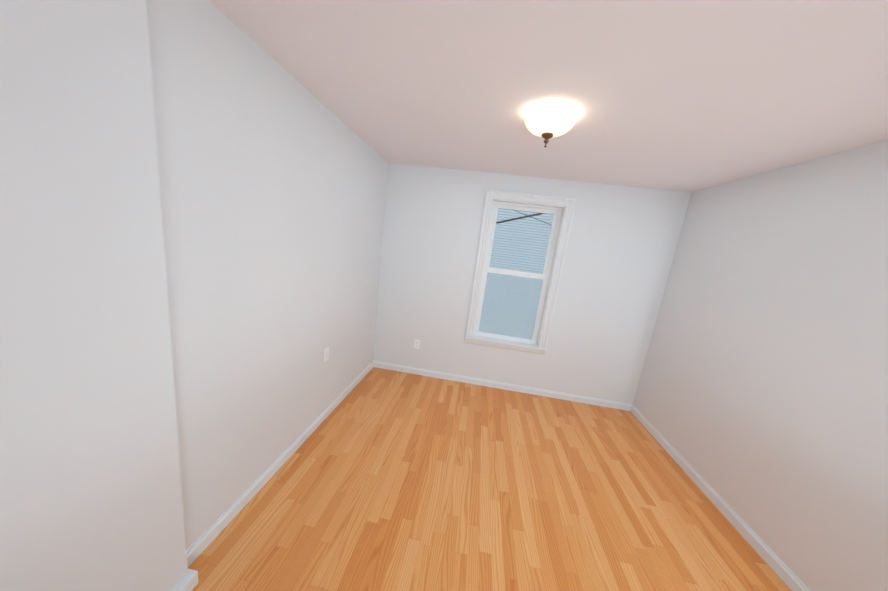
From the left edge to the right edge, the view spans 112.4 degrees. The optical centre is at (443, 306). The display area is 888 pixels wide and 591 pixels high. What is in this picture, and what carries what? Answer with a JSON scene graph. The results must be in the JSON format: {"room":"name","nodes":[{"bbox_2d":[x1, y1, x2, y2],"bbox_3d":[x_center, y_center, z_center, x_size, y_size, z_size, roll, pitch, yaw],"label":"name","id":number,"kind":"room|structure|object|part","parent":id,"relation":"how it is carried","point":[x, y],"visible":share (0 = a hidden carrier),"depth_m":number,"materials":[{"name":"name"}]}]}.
{"room":"empty bedroom","nodes":[
{"label":"empty bedroom","id":0,"kind":"room"},
{"bbox_2d":[0,0,187,590],"bbox_3d":[-1.161,0.264,0.096,0.085,2.400,2.018,8,12,6],"label":"wall","id":1,"kind":"structure","parent":0,"point":[90,489],"depth_m":0.82,"materials":[{"name":"paint"}]},
{"bbox_2d":[146,0,387,550],"bbox_3d":[-1.091,-0.005,1.401,0.120,2.400,4.920,8,12,6],"label":"wall","id":2,"kind":"structure","parent":0,"point":[273,178],"depth_m":1.52,"materials":[{"name":"paint"}]},
{"bbox_2d":[186,361,373,567],"bbox_3d":[-1.049,0.958,2.514,0.015,0.079,2.452,8,12,6],"label":"baseboard","id":3,"kind":"structure","parent":2,"relation":"attached to","point":[213,531],"depth_m":1.83,"materials":[{"name":"white wood"}]},
{"bbox_2d":[324,347,328,361],"bbox_3d":[-0.976,0.399,2.470,0.006,0.115,0.070,8,12,6],"label":"outlet","id":4,"kind":"object","parent":2,"relation":"attached to","point":[325,354],"visible":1,"depth_m":2.46,"materials":[{"name":"white plastic"}]},
{"bbox_2d":[188,367,791,590],"bbox_3d":[0.345,1.441,1.496,3.345,0.100,4.920,8,12,6],"label":"floor","id":5,"kind":"structure","parent":0,"point":[380,479],"depth_m":1.90,"materials":[{"name":"brown wood"}]},
{"bbox_2d":[173,569,197,590],"bbox_3d":[-1.286,1.396,0.345,0.115,0.068,2.038,8,12,6],"label":"baseboard","id":6,"kind":"structure","parent":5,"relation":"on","point":[189,582],"depth_m":1.29,"materials":[{"name":"white wood"}]},
{"bbox_2d":[373,162,691,403],"bbox_3d":[0.793,-0.214,3.485,3.105,2.400,0.300,8,12,6],"label":"wall","id":7,"kind":"structure","parent":0,"point":[620,250],"depth_m":3.31,"materials":[{"name":"paint"}]},
{"bbox_2d":[414,339,419,348],"bbox_3d":[-0.330,0.459,3.609,0.070,0.115,0.006,8,12,6],"label":"outlet","id":8,"kind":"object","parent":7,"relation":"attached to","point":[415,341],"visible":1,"depth_m":3.60,"materials":[{"name":"white plastic"}]},
{"bbox_2d":[374,361,629,410],"bbox_3d":[0.611,0.940,3.574,3.060,0.079,0.015,8,12,6],"label":"baseboard","id":9,"kind":"structure","parent":7,"relation":"attached to","point":[500,385],"depth_m":3.56,"materials":[{"name":"white wood"}]},
{"bbox_2d":[465,189,576,354],"bbox_3d":[0.814,-0.356,3.365,0.938,1.725,0.214,8,12,6],"label":"window","id":10,"kind":"structure","parent":7,"relation":"in","point":[570,203],"depth_m":3.34,"materials":[{"name":"white"}]},
{"bbox_3d":[0.715,0.441,3.534,0.938,0.084,0.214,8,12,6],"label":"window stool apron","id":11,"kind":"part","parent":10,"relation":"part of","materials":[{"name":"white wood"}]},
{"bbox_2d":[479,273,542,338],"bbox_3d":[0.784,-0.027,3.541,0.698,0.798,0.001,8,12,6],"label":"screen","id":12,"kind":"object","parent":10,"relation":"attached to","point":[511,305],"depth_m":3.54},
{"bbox_3d":[0.777,-0.011,3.489,0.698,0.814,0.032,8,12,6],"label":"window sash","id":13,"kind":"part","parent":10,"relation":"part of","materials":[{"name":"white wood"}]},
{"bbox_3d":[0.776,-0.003,3.491,0.668,0.764,0.004,8,12,6],"label":"sash glass","id":14,"kind":"part","parent":10,"relation":"part of","materials":[{"name":"clear glass"}]},
{"bbox_2d":[473,199,565,346],"bbox_3d":[0.818,-0.361,3.394,0.760,1.556,0.186,8,12,6],"label":"window frame","id":15,"kind":"structure","parent":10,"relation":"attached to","point":[552,268],"depth_m":3.25,"materials":[{"name":"white wood"}]},
{"bbox_3d":[0.870,-0.734,3.370,0.654,0.707,0.004,8,12,6],"label":"sash glass","id":16,"kind":"part","parent":10,"relation":"part of","materials":[{"name":"clear glass"}]},
{"bbox_3d":[0.870,-0.733,3.370,0.698,0.749,0.032,8,12,6],"label":"window sash","id":17,"kind":"part","parent":10,"relation":"part of","materials":[{"name":"white wood"}]},
{"bbox_2d":[209,0,887,191],"bbox_3d":[0.649,-0.996,0.977,3.345,0.120,4.920,8,12,6],"label":"ceiling","id":18,"kind":"structure","parent":0,"point":[687,95],"depth_m":1.32,"materials":[{"name":"paint"}]},
{"bbox_2d":[524,105,577,147],"bbox_3d":[0.595,-1.002,1.696,0.292,0.178,0.292,8,12,6],"label":"ceiling lamp","id":19,"kind":"object","parent":18,"relation":"attached to","point":[546,122],"visible":1,"depth_m":1.61,"materials":[{"name":"white glass"}]},
{"bbox_2d":[633,140,887,590],"bbox_3d":[2.083,0.460,1.073,0.120,2.400,4.920,8,12,6],"label":"wall","id":20,"kind":"structure","parent":0,"point":[760,402],"depth_m":1.81,"materials":[{"name":"paint"}]},
{"bbox_2d":[630,404,809,590],"bbox_3d":[1.865,1.594,1.232,0.015,0.079,4.500,8,12,6],"label":"baseboard","id":21,"kind":"structure","parent":20,"relation":"attached to","point":[765,552],"depth_m":2.04,"materials":[{"name":"white wood"}]},
{"label":"outside","id":22,"kind":"structure","parent":0,"visible":0},
{"bbox_3d":[2.349,-1.454,32.025,80.000,0.200,56.080,8,12,6],"label":"ground","id":23,"kind":"structure","parent":22,"visible":0},
{"bbox_2d":[479,208,553,339],"bbox_3d":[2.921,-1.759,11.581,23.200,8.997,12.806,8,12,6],"label":"window glass","id":24,"kind":"object","parent":23,"relation":"on","point":[526,254],"depth_m":11.99,"materials":[{"name":"clear glass"}]}
]}

